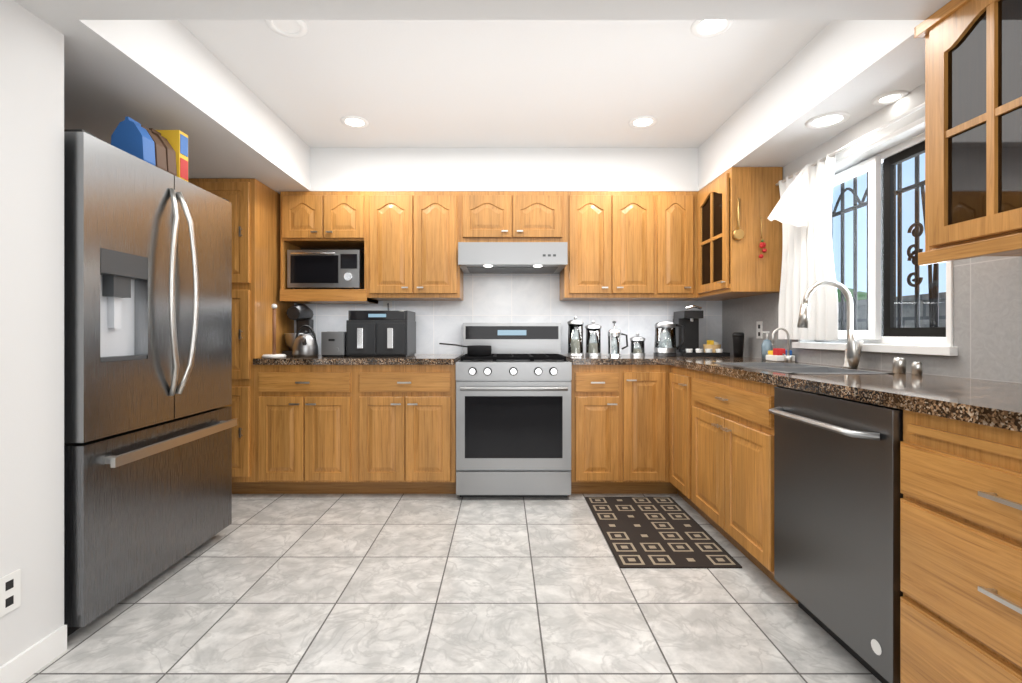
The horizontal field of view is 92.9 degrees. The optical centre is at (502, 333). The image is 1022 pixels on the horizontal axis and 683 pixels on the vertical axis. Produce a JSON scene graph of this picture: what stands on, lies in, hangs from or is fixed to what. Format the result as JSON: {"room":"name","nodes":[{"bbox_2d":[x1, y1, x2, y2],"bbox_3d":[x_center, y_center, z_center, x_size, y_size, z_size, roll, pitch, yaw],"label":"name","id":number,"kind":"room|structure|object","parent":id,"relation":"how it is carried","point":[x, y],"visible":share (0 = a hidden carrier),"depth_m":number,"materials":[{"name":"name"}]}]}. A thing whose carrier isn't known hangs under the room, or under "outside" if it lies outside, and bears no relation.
{"room":"kitchen","nodes":[
{"label":"kitchen","id":0,"kind":"room"},
{"bbox_2d":[0,0,63,666],"bbox_3d":[-1.975,-0.195,0.030,0.950,2.550,3.260,0,0,0],"label":"wall","id":1,"kind":"structure","parent":0,"point":[31,296],"depth_m":1.54,"materials":[{"name":"white paint"}]},
{"bbox_2d":[0,569,20,616],"bbox_3d":[-1.496,0.787,1.470,0.006,0.115,0.070,0,0,0],"label":"electrical outlet","id":2,"kind":"object","parent":1,"relation":"attached to","point":[10,592],"visible":1,"depth_m":1.47,"materials":[{"name":"white plastic"}]},
{"bbox_2d":[0,625,66,682],"bbox_3d":[-1.494,1.038,0.034,0.012,0.085,3.248,0,0,0],"label":"baseboard","id":3,"kind":"structure","parent":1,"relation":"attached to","point":[31,660],"depth_m":1.55,"materials":[{"name":"white"}]},
{"bbox_2d":[276,191,339,249],"bbox_3d":[-1.440,-0.841,3.627,0.310,0.353,0.333,0,0,0],"label":"upper cabinet","id":4,"kind":"object","parent":0,"relation":"attached to","point":[299,214],"depth_m":3.46,"materials":[{"name":"brown wood"}]},
{"bbox_2d":[287,250,363,288],"bbox_3d":[-1.295,-0.460,3.611,0.520,0.285,0.303,0,0,0],"label":"microwave","id":5,"kind":"object","parent":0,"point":[325,269],"visible":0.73,"depth_m":3.49,"materials":[{"name":"silver metal"}]},
{"bbox_2d":[324,191,367,249],"bbox_3d":[-1.129,-0.841,3.627,0.312,0.353,0.333,0,0,0],"label":"upper cabinet","id":6,"kind":"object","parent":0,"relation":"attached to","point":[345,212],"depth_m":3.46,"materials":[{"name":"brown wood"}]},
{"bbox_2d":[360,191,419,303],"bbox_3d":[-0.817,-0.636,3.627,0.352,0.763,0.333,0,0,0],"label":"upper cabinet","id":7,"kind":"object","parent":0,"relation":"attached to","point":[389,250],"depth_m":3.46,"materials":[{"name":"brown wood"}]},
{"bbox_2d":[416,191,462,300],"bbox_3d":[-0.475,-0.636,3.627,0.332,0.763,0.333,0,0,0],"label":"upper cabinet","id":8,"kind":"object","parent":0,"relation":"attached to","point":[439,276],"depth_m":3.46,"materials":[{"name":"brown wood"}]},
{"bbox_2d":[22,489,880,682],"bbox_3d":[-0.290,1.130,1.100,4.320,0.100,5.700,0,0,0],"label":"floor","id":9,"kind":"structure","parent":0,"point":[358,588],"depth_m":1.89,"materials":[{"name":"tile"}]},
{"bbox_2d":[64,129,236,636],"bbox_3d":[-1.837,0.185,2.145,0.887,1.790,0.920,0,0,0],"label":"refrigerator","id":10,"kind":"object","parent":9,"relation":"on","point":[149,422],"visible":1,"depth_m":1.95,"materials":[{"name":"silver metal"}]},
{"bbox_2d":[111,117,187,181],"bbox_3d":[-1.574,-0.820,2.160,0.172,0.235,0.280,0,0,0],"label":"box","id":11,"kind":"object","parent":10,"relation":"on","point":[166,150],"visible":0.73,"depth_m":2.11,"materials":[{"name":"blue"}]},
{"bbox_2d":[188,178,295,493],"bbox_3d":[-1.951,0.031,3.482,0.640,2.098,0.623,0,0,0],"label":"tall cabinet","id":12,"kind":"object","parent":9,"relation":"on","point":[259,264],"depth_m":3.19,"materials":[{"name":"brown wood"}]},
{"bbox_2d":[248,364,355,493],"bbox_3d":[-1.300,0.643,3.482,0.660,0.874,0.623,0,0,0],"label":"base cabinet","id":13,"kind":"object","parent":9,"relation":"on","point":[302,417],"depth_m":3.17,"materials":[{"name":"brown wood"}]},
{"bbox_2d":[256,356,460,363],"bbox_3d":[-0.973,0.185,3.479,1.315,0.040,0.629,0,0,0],"label":"countertop","id":14,"kind":"structure","parent":13,"relation":"on","point":[289,359],"depth_m":3.16,"materials":[{"name":"brown stone"}]},
{"bbox_2d":[262,304,285,357],"bbox_3d":[-1.545,-0.018,3.280,0.152,0.364,0.152,0,0,0],"label":"paper towel holder","id":15,"kind":"object","parent":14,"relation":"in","point":[273,354],"visible":1,"depth_m":3.27,"materials":[{"name":"white plastic"}]},
{"bbox_2d":[282,303,318,355],"bbox_3d":[-1.520,-0.031,3.641,0.189,0.390,0.269,0,0,0],"label":"stand mixer","id":16,"kind":"object","parent":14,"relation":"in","point":[301,314],"visible":0.54,"depth_m":3.55,"materials":[{"name":"black plastic"}]},
{"bbox_2d":[293,325,318,356],"bbox_3d":[-1.385,0.052,3.387,0.170,0.223,0.216,0,0,0],"label":"kettle","id":17,"kind":"object","parent":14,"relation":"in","point":[305,344],"visible":1,"depth_m":3.35,"materials":[{"name":"silver metal"}]},
{"bbox_2d":[321,332,347,356],"bbox_3d":[-1.195,0.076,3.521,0.160,0.176,0.278,0,0,0],"label":"toaster","id":18,"kind":"object","parent":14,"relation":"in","point":[333,344],"visible":0.85,"depth_m":3.40,"materials":[{"name":"silver metal"}]},
{"bbox_2d":[346,310,415,356],"bbox_3d":[-0.877,0.002,3.525,0.425,0.325,0.390,0,0,0],"label":"air fryer","id":19,"kind":"object","parent":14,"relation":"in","point":[380,333],"visible":1,"depth_m":3.36,"materials":[{"name":"grey plastic"}]},
{"bbox_2d":[356,360,458,493],"bbox_3d":[-0.641,0.643,3.482,0.660,0.874,0.623,0,0,0],"label":"base cabinet","id":20,"kind":"object","parent":9,"relation":"on","point":[406,413],"depth_m":3.17,"materials":[{"name":"brown wood"}]},
{"bbox_2d":[456,323,571,496],"bbox_3d":[0.070,0.500,3.427,0.750,1.160,0.728,0,0,0],"label":"range","id":21,"kind":"object","parent":9,"relation":"on","point":[513,414],"visible":0.98,"depth_m":3.13,"materials":[{"name":"silver metal"}]},
{"bbox_2d":[439,343,490,355],"bbox_3d":[-0.254,0.109,3.310,0.353,0.090,0.164,0,0,0],"label":"saucepan","id":22,"kind":"object","parent":21,"relation":"on","point":[478,350],"visible":1,"depth_m":3.25,"materials":[{"name":"black metal"}]},
{"bbox_2d":[567,360,623,493],"bbox_3d":[0.613,0.643,3.482,0.326,0.874,0.623,0,0,0],"label":"base cabinet","id":23,"kind":"object","parent":9,"relation":"on","point":[597,390],"depth_m":3.17,"materials":[{"name":"brown wood"}]},
{"bbox_2d":[624,364,667,493],"bbox_3d":[0.921,0.643,3.482,0.290,0.874,0.623,0,0,0],"label":"base cabinet","id":24,"kind":"object","parent":9,"relation":"on","point":[645,385],"depth_m":3.17,"materials":[{"name":"brown wood"}]},
{"bbox_2d":[585,497,741,567],"bbox_3d":[0.820,1.076,2.708,0.560,0.008,0.955,0,0,0],"label":"rug","id":25,"kind":"object","parent":9,"relation":"on","point":[653,532],"visible":0.93,"depth_m":2.57,"materials":[{"name":"black fabric"}]},
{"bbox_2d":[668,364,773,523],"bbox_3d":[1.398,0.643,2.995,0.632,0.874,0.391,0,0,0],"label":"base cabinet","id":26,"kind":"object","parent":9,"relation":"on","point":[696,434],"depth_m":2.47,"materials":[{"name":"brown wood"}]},
{"bbox_2d":[566,356,761,363],"bbox_3d":[1.085,0.185,3.479,1.258,0.040,0.629,0,0,0],"label":"countertop","id":27,"kind":"structure","parent":26,"relation":"on","point":[575,359],"depth_m":3.16,"materials":[{"name":"brown stone"}]},
{"bbox_2d":[567,316,583,355],"bbox_3d":[0.530,0.020,3.540,0.120,0.288,0.120,0,0,0],"label":"canister","id":28,"kind":"object","parent":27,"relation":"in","point":[575,346],"visible":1,"depth_m":3.50,"materials":[{"name":"clear glass"}]},
{"bbox_2d":[585,321,600,355],"bbox_3d":[0.665,0.035,3.570,0.120,0.258,0.120,0,0,0],"label":"canister","id":29,"kind":"object","parent":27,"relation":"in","point":[593,349],"visible":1,"depth_m":3.53,"materials":[{"name":"clear glass"}]},
{"bbox_2d":[607,321,627,355],"bbox_3d":[0.838,0.036,3.550,0.146,0.255,0.098,0,0,0],"label":"press","id":30,"kind":"object","parent":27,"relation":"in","point":[614,333],"visible":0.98,"depth_m":3.51,"materials":[{"name":"clear glass"}]},
{"bbox_2d":[630,333,644,355],"bbox_3d":[0.985,0.080,3.550,0.110,0.168,0.110,0,0,0],"label":"jar","id":31,"kind":"object","parent":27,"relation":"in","point":[637,339],"visible":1,"depth_m":3.51,"materials":[{"name":"clear glass"}]},
{"bbox_2d":[653,321,684,356],"bbox_3d":[1.198,0.039,3.500,0.216,0.250,0.158,0,0,0],"label":"glass kettle","id":32,"kind":"object","parent":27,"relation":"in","point":[669,327],"visible":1,"depth_m":3.45,"materials":[{"name":"silver metal"}]},
{"bbox_2d":[673,305,729,356],"bbox_3d":[1.435,-0.019,3.570,0.330,0.367,0.300,0,0,0],"label":"coffee station","id":33,"kind":"object","parent":27,"relation":"in","point":[689,322],"visible":1,"depth_m":3.56,"materials":[{"name":"black plastic"}]},
{"bbox_2d":[673,351,729,356],"bbox_3d":[1.435,0.150,3.570,0.330,0.028,0.300,0,0,0],"label":"tray","id":34,"kind":"object","parent":33,"relation":"on","point":[679,353],"depth_m":3.42,"materials":[{"name":"black plastic"}]},
{"bbox_2d":[702,340,721,354],"bbox_3d":[1.530,0.101,3.550,0.124,0.100,0.124,0,0,0],"label":"basket","id":35,"kind":"object","parent":33,"relation":"on","point":[710,344],"depth_m":3.52,"materials":[{"name":"brown wicker"}]},
{"bbox_2d":[732,332,743,356],"bbox_3d":[1.630,0.079,3.360,0.076,0.170,0.076,0,0,0],"label":"travel mug","id":36,"kind":"object","parent":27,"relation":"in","point":[738,343],"visible":0.96,"depth_m":3.33,"materials":[{"name":"black plastic"}]},
{"bbox_2d":[716,360,807,411],"bbox_3d":[1.375,0.264,2.519,0.366,0.203,0.339,0,0,0],"label":"sink","id":37,"kind":"object","parent":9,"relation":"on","point":[734,393],"depth_m":2.35,"materials":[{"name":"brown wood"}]},
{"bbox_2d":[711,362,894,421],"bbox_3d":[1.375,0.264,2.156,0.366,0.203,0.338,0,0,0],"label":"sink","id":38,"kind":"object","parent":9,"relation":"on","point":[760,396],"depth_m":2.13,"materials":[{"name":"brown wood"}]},
{"bbox_2d":[768,387,902,682],"bbox_3d":[1.337,0.646,1.635,0.653,0.868,0.586,0,0,0],"label":"dishwasher","id":39,"kind":"object","parent":9,"relation":"on","point":[838,495],"visible":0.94,"depth_m":1.54,"materials":[{"name":"black metal"}]},
{"bbox_2d":[888,404,1021,682],"bbox_3d":[1.398,0.643,1.027,0.632,0.874,0.614,0,0,0],"label":"base cabinet","id":40,"kind":"object","parent":9,"relation":"on","point":[961,476],"depth_m":1.15,"materials":[{"name":"brown wood"}]},
{"bbox_2d":[668,360,1021,423],"bbox_3d":[1.395,0.185,1.732,0.638,0.040,2.864,0,0,0],"label":"countertop","id":41,"kind":"structure","parent":40,"relation":"on","point":[986,399],"depth_m":1.51,"materials":[{"name":"brown stone"}]},
{"bbox_2d":[761,331,772,359],"bbox_3d":[1.653,0.075,3.040,0.067,0.177,0.062,0,0,0],"label":"soap bottle","id":42,"kind":"object","parent":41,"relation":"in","point":[766,346],"visible":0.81,"depth_m":3.02,"materials":[{"name":"blue"}]},
{"bbox_2d":[766,348,794,361],"bbox_3d":[1.645,0.127,2.880,0.110,0.075,0.120,0,0,0],"label":"sponge caddy","id":43,"kind":"object","parent":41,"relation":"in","point":[775,354],"visible":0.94,"depth_m":2.84,"materials":[{"name":"white plastic"}]},
{"bbox_2d":[772,328,792,362],"bbox_3d":[1.557,0.067,2.731,0.126,0.195,0.083,0,0,0],"label":"faucet","id":44,"kind":"object","parent":41,"relation":"on","point":[788,357],"visible":0.92,"depth_m":2.71,"materials":[{"name":"silver metal"}]},
{"bbox_2d":[797,280,862,367],"bbox_3d":[1.536,-0.045,2.262,0.277,0.418,0.136,0,0,0],"label":"faucet","id":45,"kind":"object","parent":41,"relation":"on","point":[852,354],"visible":1,"depth_m":2.29,"materials":[{"name":"silver metal"}]},
{"bbox_2d":[893,358,921,374],"bbox_3d":[1.650,0.133,1.982,0.044,0.062,0.118,0,0,0],"label":"pepper shaker","id":46,"kind":"object","parent":41,"relation":"in","point":[899,365],"visible":1,"depth_m":2.00,"materials":[{"name":"silver metal"}]},
{"bbox_2d":[13,0,950,193],"bbox_3d":[-0.290,-1.175,1.100,4.020,0.310,5.400,0,0,0],"label":"soffit","id":47,"kind":"structure","parent":0,"point":[165,74],"depth_m":1.84,"materials":[{"name":"white paint"}]},
{"bbox_2d":[460,191,515,241],"bbox_3d":[-0.121,-0.819,3.627,0.376,0.398,0.333,0,0,0],"label":"upper cabinet","id":48,"kind":"object","parent":0,"relation":"attached to","point":[485,216],"depth_m":3.46,"materials":[{"name":"brown wood"}]},
{"bbox_2d":[458,242,567,273],"bbox_3d":[0.068,-0.539,3.537,0.741,0.156,0.508,0,0,0],"label":"range hood","id":49,"kind":"object","parent":48,"relation":"attached to","point":[512,257],"visible":1,"depth_m":3.29,"materials":[{"name":"silver metal"}]},
{"bbox_2d":[310,148,697,190],"bbox_3d":[0.010,-1.175,3.640,2.780,0.310,0.320,0,0,0],"label":"ceiling soffit","id":50,"kind":"structure","parent":0,"point":[503,169],"depth_m":3.48,"materials":[{"name":"white paint"}]},
{"bbox_2d":[178,20,831,147],"bbox_3d":[-0.290,-1.400,1.100,4.320,0.140,5.700,0,0,0],"label":"ceiling","id":51,"kind":"structure","parent":0,"point":[498,83],"depth_m":2.51,"materials":[{"name":"white paint"}]},
{"bbox_2d":[265,20,307,37],"bbox_3d":[-0.930,-1.326,2.090,0.170,0.008,0.170,0,0,0],"label":"recessed light","id":52,"kind":"object","parent":51,"relation":"in","point":[293,28],"visible":0.77,"depth_m":2.11,"materials":[{"name":"white plastic"}]},
{"bbox_2d":[341,116,368,127],"bbox_3d":[-0.930,-1.326,3.050,0.170,0.008,0.170,0,0,0],"label":"recessed light","id":53,"kind":"object","parent":51,"relation":"in","point":[354,121],"visible":1,"depth_m":3.04,"materials":[{"name":"white plastic"}]},
{"bbox_2d":[629,116,656,127],"bbox_3d":[0.880,-1.326,3.050,0.170,0.008,0.170,0,0,0],"label":"recessed light","id":54,"kind":"object","parent":51,"relation":"in","point":[642,121],"visible":1,"depth_m":3.04,"materials":[{"name":"white plastic"}]},
{"bbox_2d":[691,20,732,37],"bbox_3d":[0.900,-1.326,2.090,0.170,0.008,0.170,0,0,0],"label":"recessed light","id":55,"kind":"object","parent":51,"relation":"in","point":[705,28],"visible":0.69,"depth_m":2.11,"materials":[{"name":"white"}]},
{"bbox_2d":[516,191,567,241],"bbox_3d":[0.256,-0.819,3.627,0.376,0.398,0.333,0,0,0],"label":"upper cabinet","id":56,"kind":"object","parent":0,"relation":"attached to","point":[541,216],"depth_m":3.46,"materials":[{"name":"brown wood"}]},
{"bbox_2d":[560,191,615,300],"bbox_3d":[0.611,-0.636,3.627,0.334,0.763,0.333,0,0,0],"label":"upper cabinet","id":57,"kind":"object","parent":0,"relation":"attached to","point":[589,274],"depth_m":3.46,"materials":[{"name":"brown wood"}]},
{"bbox_2d":[608,191,659,300],"bbox_3d":[0.935,-0.636,3.627,0.315,0.763,0.333,0,0,0],"label":"upper cabinet","id":58,"kind":"object","parent":0,"relation":"attached to","point":[637,212],"depth_m":3.46,"materials":[{"name":"brown wood"}]},
{"bbox_2d":[648,188,703,300],"bbox_3d":[1.246,-0.636,3.627,0.307,0.763,0.333,0,0,0],"label":"upper cabinet","id":59,"kind":"object","parent":0,"relation":"attached to","point":[681,212],"depth_m":3.46,"materials":[{"name":"brown wood"}]},
{"bbox_2d":[732,198,743,239],"bbox_3d":[1.435,-0.695,2.954,0.072,0.257,0.021,0,0,0],"label":"ladle","id":60,"kind":"object","parent":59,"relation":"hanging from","point":[738,233],"visible":0.96,"depth_m":2.95,"materials":[{"name":"gold metal"}]},
{"bbox_2d":[759,216,766,257],"bbox_3d":[1.578,-0.584,2.949,0.048,0.260,0.033,0,0,0],"label":"hanging ornament","id":61,"kind":"object","parent":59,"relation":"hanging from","point":[762,245],"visible":0.92,"depth_m":2.94,"materials":[{"name":"red"}]},
{"bbox_2d":[698,20,924,190],"bbox_3d":[1.560,-1.175,2.690,0.320,0.310,2.220,0,0,0],"label":"ceiling soffit","id":62,"kind":"structure","parent":0,"point":[853,68],"depth_m":2.22,"materials":[{"name":"white paint"}]},
{"bbox_2d":[805,111,849,128],"bbox_3d":[1.550,-1.016,2.320,0.180,0.008,0.180,0,0,0],"label":"recessed light","id":63,"kind":"object","parent":62,"relation":"attached to","point":[829,119],"visible":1,"depth_m":2.31,"materials":[{"name":"white"}]},
{"bbox_2d":[871,90,908,105],"bbox_3d":[1.675,-1.016,2.100,0.130,0.008,0.130,0,0,0],"label":"recessed light","id":64,"kind":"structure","parent":62,"relation":"attached to","point":[888,98],"depth_m":2.09,"materials":[{"name":"white plastic"}]},
{"bbox_2d":[743,83,1013,382],"bbox_3d":[1.795,-0.195,1.100,0.150,2.550,5.400,0,0,0],"label":"wall","id":65,"kind":"structure","parent":0,"point":[914,98],"depth_m":2.28,"materials":[{"name":"white paint"}]},
{"bbox_2d":[767,102,924,339],"bbox_3d":[1.592,-0.440,2.368,0.254,0.950,1.175,0,0,0],"label":"curtain","id":66,"kind":"object","parent":65,"relation":"hanging from","point":[801,212],"visible":0.94,"depth_m":2.61,"materials":[{"name":"white fabric"}]},
{"bbox_2d":[722,256,1021,382],"bbox_3d":[1.717,-0.352,2.047,0.004,1.035,3.494,0,0,0],"label":"backsplash","id":67,"kind":"structure","parent":65,"relation":"attached to","point":[987,316],"depth_m":1.79,"materials":[{"name":"grey tile"}]},
{"bbox_2d":[756,321,762,338],"bbox_3d":[1.711,-0.022,3.235,0.007,0.115,0.070,0,0,0],"label":"electrical outlet","id":68,"kind":"object","parent":67,"relation":"attached to","point":[759,328],"visible":1,"depth_m":3.23,"materials":[{"name":"white plastic"}]},
{"bbox_2d":[792,116,957,355],"bbox_3d":[1.768,-0.398,2.330,0.165,0.965,1.000,0,0,0],"label":"window","id":69,"kind":"structure","parent":65,"relation":"in","point":[891,151],"depth_m":2.27,"materials":[{"name":"white plastic"}]},
{"bbox_2d":[831,155,938,336],"bbox_3d":[1.905,-0.420,2.330,0.022,0.980,0.998,0,0,0],"label":"bars","id":70,"kind":"object","parent":65,"relation":"attached to","point":[917,279],"depth_m":2.32,"materials":[{"name":"black metal"}]},
{"bbox_3d":[-0.290,-0.195,3.875,4.320,2.550,0.150,0,0,0],"label":"wall","id":71,"kind":"structure","parent":0,"visible":0},
{"bbox_2d":[294,273,721,353],"bbox_3d":[0.042,-0.177,3.797,3.344,0.685,0.004,0,0,0],"label":"backsplash","id":72,"kind":"structure","parent":71,"relation":"attached to","point":[511,298],"depth_m":3.79,"materials":[{"name":"white tile"}]},
{"bbox_2d":[383,301,391,307],"bbox_3d":[-0.900,-0.258,3.791,0.070,0.115,0.006,0,0,0],"label":"electrical outlet","id":73,"kind":"object","parent":72,"relation":"attached to","point":[385,303],"visible":0.44,"depth_m":3.79,"materials":[{"name":"white plastic"}]},
{"label":"outside","id":74,"kind":"structure","parent":0,"visible":0},
{"bbox_3d":[3.940,1.130,3.000,4.120,0.100,12.000,0,0,0],"label":"ground","id":75,"kind":"structure","parent":74,"visible":0},
{"bbox_2d":[837,288,866,301],"bbox_3d":[4.591,0.234,6.576,0.548,1.691,0.924,0,0,0],"label":"tree","id":76,"kind":"object","parent":75,"relation":"on","point":[860,294],"depth_m":6.27,"materials":[{"name":"green plant"}]},
{"bbox_2d":[838,292,945,329],"bbox_3d":[3.400,0.388,3.000,0.260,1.385,12.000,0,0,0],"label":"fence","id":77,"kind":"object","parent":75,"relation":"on","point":[908,312],"depth_m":3.93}
]}

